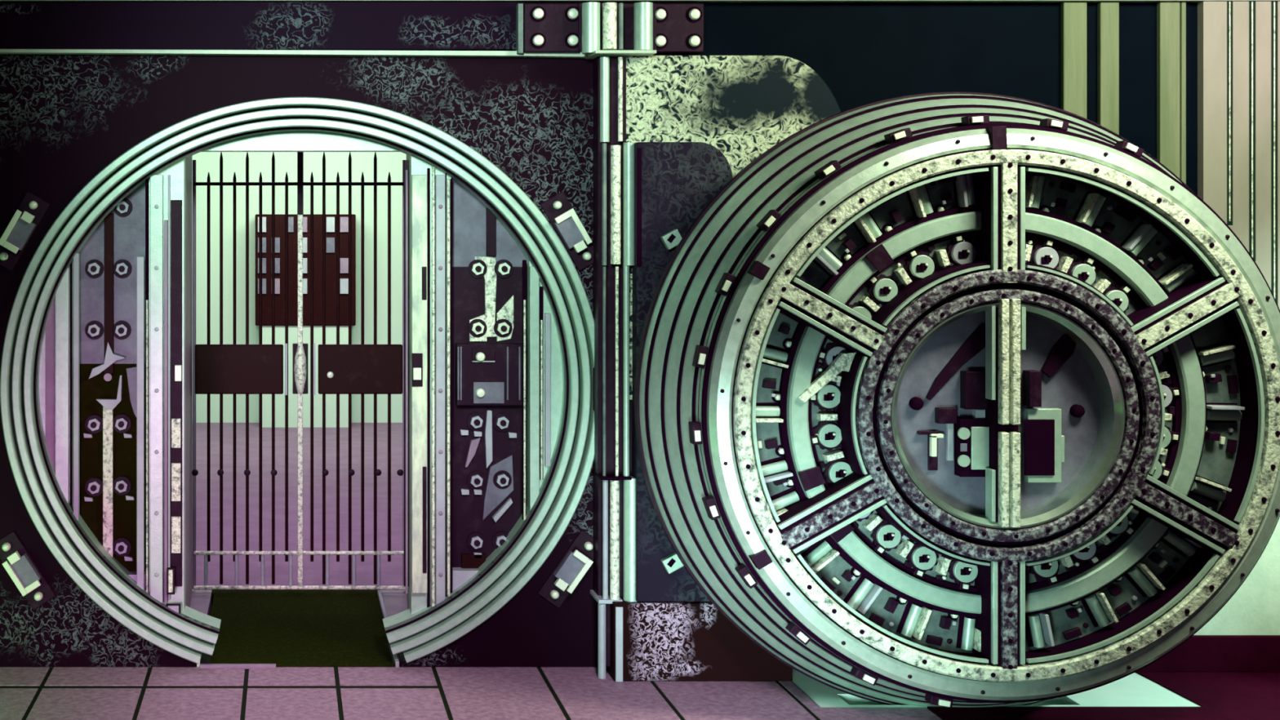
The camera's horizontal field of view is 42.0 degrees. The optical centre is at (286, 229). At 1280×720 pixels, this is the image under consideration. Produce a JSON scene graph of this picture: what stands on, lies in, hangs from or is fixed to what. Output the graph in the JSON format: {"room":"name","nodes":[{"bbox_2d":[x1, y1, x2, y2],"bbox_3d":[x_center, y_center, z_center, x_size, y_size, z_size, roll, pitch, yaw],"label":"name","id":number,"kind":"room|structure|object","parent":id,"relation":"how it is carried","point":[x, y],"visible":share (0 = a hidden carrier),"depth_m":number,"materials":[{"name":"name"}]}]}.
{"room":"bank vault entrance","nodes":[
{"label":"bank vault entrance","id":0,"kind":"room"},
{"bbox_2d":[185,155,192,607],"bbox_3d":[-0.443,0.616,6.780,0.060,2.043,1.042,0,0,-2],"label":"wall","id":1,"kind":"structure","parent":0,"point":[188,161],"depth_m":6.74,"materials":[{"name":"metal"}]},
{"bbox_2d":[211,589,379,605],"bbox_3d":[0.042,1.698,7.250,0.764,0.120,0.099,0,0,0],"label":"sill","id":2,"kind":"structure","parent":1,"relation":"attached to","point":[213,591],"depth_m":7.25,"materials":[{"name":"metal"}]},
{"bbox_2d":[191,151,405,589],"bbox_3d":[0.056,0.633,7.223,0.970,1.984,0.083,0,0,0],"label":"gate","id":3,"kind":"object","parent":1,"relation":"attached to","point":[220,369],"visible":0.95,"depth_m":7.24,"materials":[{"name":"black metal"}]},
{"bbox_2d":[190,422,407,617],"bbox_3d":[0.400,1.698,9.980,5.400,0.120,7.439,0,0,0],"label":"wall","id":4,"kind":"structure","parent":0,"point":[391,572],"depth_m":9.47,"materials":[{"name":"metal"}]},
{"bbox_2d":[255,213,355,427],"bbox_3d":[0.156,0.754,13.415,0.833,1.768,0.369,0,0,0],"label":"tall cabinet","id":5,"kind":"object","parent":4,"relation":"on","point":[331,219],"visible":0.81,"depth_m":13.25,"materials":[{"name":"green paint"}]},
{"bbox_2d":[192,151,406,422],"bbox_3d":[0.400,0.138,13.650,5.200,3.000,0.100,0,0,0],"label":"wall","id":6,"kind":"structure","parent":0,"point":[206,162],"depth_m":13.60,"materials":[{"name":"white paint"}]},
{"bbox_2d":[406,154,408,608],"bbox_3d":[0.543,0.616,6.780,0.060,2.043,1.045,0,0,4],"label":"wall","id":7,"kind":"structure","parent":0,"point":[407,156],"depth_m":6.74,"materials":[{"name":"paint"}]},
{"bbox_2d":[0,2,1197,667],"bbox_3d":[1.000,0.188,6.310,8.400,3.500,0.620,0,0,0],"label":"wall","id":8,"kind":"structure","parent":0,"point":[64,118],"depth_m":6.00,"materials":[{"name":"stone"}]},
{"bbox_2d":[0,191,50,271],"bbox_3d":[-1.000,0.004,5.968,0.229,0.299,0.065,0,0,0],"label":"bracket","id":9,"kind":"object","parent":8,"relation":"attached to","point":[28,215],"visible":1,"depth_m":5.96,"materials":[{"name":"metal"}]},
{"bbox_2d":[0,530,55,609],"bbox_3d":[-0.985,1.275,5.968,0.239,0.295,0.065,0,0,0],"label":"bracket","id":10,"kind":"object","parent":8,"relation":"attached to","point":[15,559],"visible":1,"depth_m":5.96,"materials":[{"name":"metal"}]},
{"bbox_2d":[0,1,524,50],"bbox_3d":[-1.156,-0.762,5.982,4.088,0.179,0.034,0,0,0],"label":"trim","id":11,"kind":"structure","parent":8,"relation":"attached to","point":[82,25],"depth_m":5.96,"materials":[{"name":"metal"}]},
{"bbox_2d":[0,48,587,57],"bbox_3d":[-1.010,-0.661,5.972,4.380,0.038,0.054,0,0,0],"label":"trim","id":12,"kind":"structure","parent":8,"relation":"attached to","point":[55,51],"depth_m":5.94,"materials":[{"name":"metal"}]},
{"bbox_2d":[0,97,594,663],"bbox_3d":[0.055,0.562,6.125,2.250,2.117,0.310,0,0,0],"label":"frame","id":13,"kind":"object","parent":8,"relation":"attached to","point":[499,321],"visible":1,"depth_m":6.13,"materials":[{"name":"metal"}]},
{"bbox_2d":[84,477,102,496],"bbox_3d":[-0.746,0.998,6.200,0.073,0.073,0.040,0,0,0],"label":"washer","id":14,"kind":"object","parent":13,"relation":"in","point":[93,486],"depth_m":6.21,"materials":[{"name":"metal"}]},
{"bbox_2d":[84,414,102,433],"bbox_3d":[-0.746,0.754,6.200,0.073,0.073,0.040,0,0,0],"label":"washer","id":15,"kind":"object","parent":13,"relation":"in","point":[93,423],"depth_m":6.21,"materials":[{"name":"metal"}]},
{"bbox_2d":[84,320,103,339],"bbox_3d":[-0.746,0.389,6.200,0.073,0.073,0.040,0,0,0],"label":"washer","id":16,"kind":"object","parent":13,"relation":"in","point":[94,330],"depth_m":6.21,"materials":[{"name":"metal"}]},
{"bbox_2d":[84,259,103,278],"bbox_3d":[-0.746,0.150,6.200,0.073,0.073,0.040,0,0,0],"label":"washer","id":17,"kind":"object","parent":13,"relation":"in","point":[94,268],"depth_m":6.21,"materials":[{"name":"metal"}]},
{"bbox_2d":[112,537,131,556],"bbox_3d":[-0.640,1.231,6.200,0.073,0.073,0.040,0,0,0],"label":"washer","id":18,"kind":"object","parent":13,"relation":"in","point":[122,546],"depth_m":6.21,"materials":[{"name":"metal"}]},
{"bbox_2d":[112,475,131,495],"bbox_3d":[-0.640,0.993,6.200,0.073,0.073,0.040,0,0,0],"label":"washer","id":19,"kind":"object","parent":13,"relation":"in","point":[122,485],"depth_m":6.21,"materials":[{"name":"metal"}]},
{"bbox_2d":[112,413,131,432],"bbox_3d":[-0.640,0.752,6.200,0.073,0.073,0.040,0,0,0],"label":"washer","id":20,"kind":"object","parent":13,"relation":"in","point":[122,423],"depth_m":6.21,"materials":[{"name":"metal"}]},
{"bbox_2d":[113,320,131,339],"bbox_3d":[-0.640,0.389,6.200,0.073,0.073,0.040,0,0,0],"label":"washer","id":21,"kind":"object","parent":13,"relation":"in","point":[122,329],"depth_m":6.21,"materials":[{"name":"metal"}]},
{"bbox_2d":[113,259,132,278],"bbox_3d":[-0.638,0.150,6.200,0.073,0.073,0.040,0,0,0],"label":"washer","id":22,"kind":"object","parent":13,"relation":"in","point":[122,268],"depth_m":6.21,"materials":[{"name":"metal"}]},
{"bbox_2d":[114,198,132,216],"bbox_3d":[-0.635,-0.088,6.200,0.073,0.073,0.040,0,0,0],"label":"washer","id":23,"kind":"object","parent":13,"relation":"in","point":[124,207],"depth_m":6.21,"materials":[{"name":"metal"}]},
{"bbox_2d":[466,532,485,551],"bbox_3d":[0.736,1.210,6.200,0.073,0.073,0.040,0,0,0],"label":"washer","id":24,"kind":"object","parent":13,"relation":"in","point":[476,541],"depth_m":6.21,"materials":[{"name":"metal"}]},
{"bbox_2d":[466,471,485,489],"bbox_3d":[0.736,0.972,6.200,0.073,0.073,0.040,0,0,0],"label":"washer","id":25,"kind":"object","parent":13,"relation":"in","point":[476,480],"depth_m":6.21,"materials":[{"name":"metal"}]},
{"bbox_2d":[466,412,485,431],"bbox_3d":[0.736,0.744,6.200,0.073,0.073,0.040,0,0,0],"label":"washer","id":26,"kind":"object","parent":13,"relation":"in","point":[476,421],"depth_m":6.21,"materials":[{"name":"metal"}]},
{"bbox_2d":[467,319,487,337],"bbox_3d":[0.741,0.381,6.200,0.073,0.073,0.040,0,0,0],"label":"washer","id":27,"kind":"object","parent":13,"relation":"in","point":[476,327],"depth_m":6.21,"materials":[{"name":"metal"}]},
{"bbox_2d":[467,259,487,278],"bbox_3d":[0.741,0.150,6.200,0.073,0.073,0.040,0,0,0],"label":"washer","id":28,"kind":"object","parent":13,"relation":"in","point":[477,268],"depth_m":6.21,"materials":[{"name":"metal"}]},
{"bbox_2d":[492,531,507,548],"bbox_3d":[0.835,1.208,6.200,0.073,0.073,0.040,0,0,0],"label":"nut","id":29,"kind":"object","parent":13,"relation":"in","point":[499,538],"depth_m":6.21,"materials":[{"name":"metal"}]},
{"bbox_2d":[493,470,511,488],"bbox_3d":[0.837,0.969,6.200,0.073,0.073,0.040,0,0,0],"label":"washer","id":30,"kind":"object","parent":13,"relation":"in","point":[502,479],"depth_m":6.21,"materials":[{"name":"metal"}]},
{"bbox_2d":[493,413,511,431],"bbox_3d":[0.837,0.746,6.200,0.073,0.073,0.040,0,0,0],"label":"nut","id":31,"kind":"object","parent":13,"relation":"in","point":[502,422],"depth_m":6.21,"materials":[{"name":"metal"}]},
{"bbox_2d":[493,319,512,337],"bbox_3d":[0.840,0.381,6.200,0.073,0.073,0.040,0,0,0],"label":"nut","id":32,"kind":"object","parent":13,"relation":"in","point":[502,327],"depth_m":6.21,"materials":[{"name":"metal"}]},
{"bbox_2d":[494,259,513,278],"bbox_3d":[0.842,0.150,6.200,0.073,0.073,0.040,0,0,0],"label":"washer","id":33,"kind":"object","parent":13,"relation":"in","point":[504,268],"depth_m":6.21,"materials":[{"name":"metal"}]},
{"bbox_2d":[537,529,593,608],"bbox_3d":[1.063,1.270,5.968,0.246,0.292,0.065,0,0,0],"label":"bracket","id":34,"kind":"object","parent":8,"relation":"attached to","point":[578,558],"visible":0.98,"depth_m":5.96,"materials":[{"name":"metal"}]},
{"bbox_2d":[540,191,593,271],"bbox_3d":[1.065,0.004,5.968,0.229,0.299,0.065,0,0,0],"label":"bracket","id":35,"kind":"object","parent":8,"relation":"attached to","point":[561,214],"visible":0.96,"depth_m":5.96,"materials":[{"name":"metal"}]},
{"bbox_2d":[0,0,1279,2],"bbox_3d":[1.000,-0.861,5.974,8.400,0.014,0.049,0,0,0],"label":"trim","id":36,"kind":"structure","parent":8,"relation":"attached to","point":[525,1],"depth_m":5.97,"materials":[{"name":"metal"}]},
{"bbox_2d":[1060,1,1086,118],"bbox_3d":[2.944,0.391,5.984,0.088,2.486,0.029,0,0,0],"label":"trim","id":37,"kind":"structure","parent":8,"relation":"attached to","point":[1073,14],"depth_m":5.97,"materials":[{"name":"green metal"}]},
{"bbox_2d":[1097,1,1119,134],"bbox_3d":[3.072,0.391,5.984,0.070,2.486,0.029,0,0,0],"label":"trim","id":38,"kind":"structure","parent":8,"relation":"attached to","point":[1108,12],"depth_m":5.97,"materials":[{"name":"green metal"}]},
{"bbox_2d":[1156,1,1179,177],"bbox_3d":[3.297,0.391,5.984,0.075,2.486,0.029,0,0,0],"label":"trim","id":39,"kind":"structure","parent":8,"relation":"attached to","point":[1167,12],"depth_m":5.97,"materials":[{"name":"green metal"}]},
{"bbox_2d":[1179,1,1186,184],"bbox_3d":[3.349,0.391,5.984,0.018,2.486,0.029,0,0,0],"label":"trim","id":40,"kind":"structure","parent":8,"relation":"attached to","point":[1183,4],"depth_m":5.97,"materials":[{"name":"metal"}]},
{"bbox_2d":[1136,635,1279,671],"bbox_3d":[4.050,1.571,5.939,2.300,0.128,0.028,0,0,0],"label":"baseboard","id":41,"kind":"structure","parent":8,"relation":"attached to","point":[1199,653],"depth_m":5.92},
{"bbox_2d":[1226,1,1231,225],"bbox_3d":[3.514,-0.435,5.981,0.020,0.834,0.036,0,0,0],"label":"trim","id":42,"kind":"structure","parent":8,"relation":"attached to","point":[1228,223],"depth_m":5.96,"materials":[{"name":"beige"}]},
{"bbox_2d":[1193,517,1279,635],"bbox_3d":[4.062,1.085,5.957,2.275,1.096,0.005,0,0,0],"label":"wall","id":43,"kind":"structure","parent":8,"relation":"attached to","point":[1254,609],"depth_m":5.95,"materials":[{"name":"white paint"}]},
{"bbox_2d":[1197,0,1279,309],"bbox_3d":[3.795,0.391,5.979,0.760,2.486,0.039,0,0,0],"label":"trim","id":44,"kind":"structure","parent":8,"relation":"attached to","point":[1211,15],"depth_m":5.96,"materials":[{"name":"beige metal"}]},
{"bbox_2d":[1248,1,1254,260],"bbox_3d":[3.598,-0.368,5.981,0.023,0.969,0.036,0,0,0],"label":"trim","id":45,"kind":"structure","parent":8,"relation":"attached to","point":[1250,2],"depth_m":5.96,"materials":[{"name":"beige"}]},
{"bbox_2d":[1271,1,1277,303],"bbox_3d":[3.680,-0.271,5.981,0.023,1.164,0.036,0,0,0],"label":"trim","id":46,"kind":"structure","parent":8,"relation":"attached to","point":[1272,2],"depth_m":5.96,"materials":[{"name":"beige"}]},
{"bbox_2d":[0,666,1279,719],"bbox_3d":[1.000,1.698,3.999,8.400,0.120,3.999,0,0,0],"label":"floor","id":47,"kind":"structure","parent":0,"point":[26,693],"depth_m":5.60,"materials":[{"name":"tile"}]},
{"bbox_2d":[196,590,399,668],"bbox_3d":[0.043,1.647,6.590,0.759,0.060,1.220,0,0,0],"label":"ramp","id":48,"kind":"object","parent":47,"relation":"on","point":[257,629],"visible":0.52,"depth_m":6.54,"materials":[{"name":"carpet"}]},
{"bbox_2d":[577,1,656,679],"bbox_3d":[1.221,0.402,5.899,0.288,2.476,0.198,0,0,0],"label":"door hinge","id":49,"kind":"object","parent":47,"relation":"on","point":[608,33],"depth_m":5.84,"materials":[{"name":"metal"}]},
{"bbox_2d":[515,3,579,54],"bbox_3d":[0.970,-0.745,5.926,0.232,0.185,0.076,0,0,0],"label":"bracket","id":50,"kind":"object","parent":49,"relation":"attached to","point":[540,28],"visible":1,"depth_m":5.91,"materials":[{"name":"metal"}]},
{"bbox_2d":[529,32,546,48],"bbox_3d":[0.928,-0.699,5.899,0.059,0.059,0.022,0,0,0],"label":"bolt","id":51,"kind":"object","parent":50,"relation":"in","point":[537,40],"depth_m":5.91,"materials":[{"name":"silver metal"}]},
{"bbox_2d":[529,5,546,22],"bbox_3d":[0.928,-0.798,5.899,0.059,0.059,0.022,0,0,0],"label":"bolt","id":52,"kind":"object","parent":50,"relation":"in","point":[537,13],"depth_m":5.91,"materials":[{"name":"silver metal"}]},
{"bbox_2d":[564,32,578,48],"bbox_3d":[1.056,-0.699,5.899,0.059,0.059,0.022,0,0,0],"label":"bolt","id":53,"kind":"object","parent":50,"relation":"in","point":[571,39],"depth_m":5.91,"materials":[{"name":"silver metal"}]},
{"bbox_2d":[564,5,578,22],"bbox_3d":[1.056,-0.798,5.899,0.059,0.059,0.022,0,0,0],"label":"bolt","id":54,"kind":"object","parent":50,"relation":"in","point":[571,12],"depth_m":5.91,"materials":[{"name":"silver metal"}]},
{"bbox_2d":[653,3,703,54],"bbox_3d":[1.446,-0.747,5.943,0.192,0.180,0.110,0,0,0],"label":"bracket","id":55,"kind":"object","parent":49,"relation":"attached to","point":[679,26],"visible":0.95,"depth_m":5.91,"materials":[{"name":"metal"}]},
{"bbox_2d":[655,33,668,48],"bbox_3d":[1.379,-0.697,5.899,0.059,0.059,0.022,0,0,0],"label":"bolt","id":56,"kind":"object","parent":55,"relation":"in","point":[662,39],"depth_m":5.91,"materials":[{"name":"silver metal"}]},
{"bbox_2d":[655,6,668,22],"bbox_3d":[1.379,-0.795,5.899,0.059,0.059,0.022,0,0,0],"label":"bolt","id":57,"kind":"object","parent":55,"relation":"in","point":[662,12],"depth_m":5.91,"materials":[{"name":"silver metal"}]},
{"bbox_2d":[685,33,702,48],"bbox_3d":[1.505,-0.697,5.899,0.059,0.059,0.022,0,0,0],"label":"bolt","id":58,"kind":"object","parent":55,"relation":"in","point":[693,41],"depth_m":5.91,"materials":[{"name":"silver metal"}]},
{"bbox_2d":[685,6,702,22],"bbox_3d":[1.505,-0.795,5.899,0.059,0.059,0.022,0,0,0],"label":"bolt","id":59,"kind":"object","parent":55,"relation":"in","point":[693,14],"depth_m":5.91,"materials":[{"name":"silver metal"}]},
{"bbox_2d":[632,142,733,601],"bbox_3d":[1.444,0.515,5.837,0.350,1.668,0.085,0,0,0],"label":"plate","id":60,"kind":"object","parent":49,"relation":"attached to","point":[674,182],"visible":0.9,"depth_m":5.80,"materials":[{"name":"metal"}]},
{"bbox_2d":[660,229,682,249],"bbox_3d":[1.393,0.034,5.779,0.078,0.074,0.037,0,0,0],"label":"clamp","id":61,"kind":"object","parent":60,"relation":"attached to","point":[673,238],"visible":0.82,"depth_m":5.76,"materials":[{"name":"metal"}]},
{"bbox_2d":[660,551,684,573],"bbox_3d":[1.393,1.202,5.779,0.078,0.074,0.037,0,0,0],"label":"clamp","id":62,"kind":"object","parent":60,"relation":"attached to","point":[671,562],"visible":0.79,"depth_m":5.76,"materials":[{"name":"metal"}]},
{"bbox_2d":[622,55,840,399],"bbox_3d":[1.654,-0.009,5.905,0.838,1.267,0.070,0,0,0],"label":"hinge plate","id":63,"kind":"object","parent":49,"relation":"attached to","point":[741,106],"visible":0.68,"depth_m":5.88,"materials":[{"name":"metal"}]},
{"bbox_2d":[605,596,792,681],"bbox_3d":[1.510,1.495,5.895,0.648,0.283,0.206,0,0,0],"label":"hinge plate","id":64,"kind":"object","parent":47,"relation":"on","point":[650,641],"visible":0.73,"depth_m":5.80,"materials":[{"name":"metal"}]},
{"bbox_2d":[791,668,930,707],"bbox_3d":[2.026,1.685,5.743,0.382,0.086,0.481,0,0,0],"label":"plate","id":65,"kind":"object","parent":47,"relation":"in","point":[824,695],"depth_m":5.66,"materials":[{"name":"green metal"}]},
{"bbox_2d":[634,92,1279,707],"bbox_3d":[2.344,0.602,5.408,2.238,2.171,0.464,0,0,0],"label":"door","id":66,"kind":"structure","parent":65,"relation":"on","point":[941,399],"depth_m":5.27,"materials":[{"name":"metal"}]},
{"bbox_2d":[1003,671,1200,706],"bbox_3d":[2.810,1.685,5.725,0.680,0.086,0.427,0,0,0],"label":"plate","id":67,"kind":"object","parent":47,"relation":"in","point":[1135,689],"depth_m":5.64,"materials":[{"name":"green metal"}]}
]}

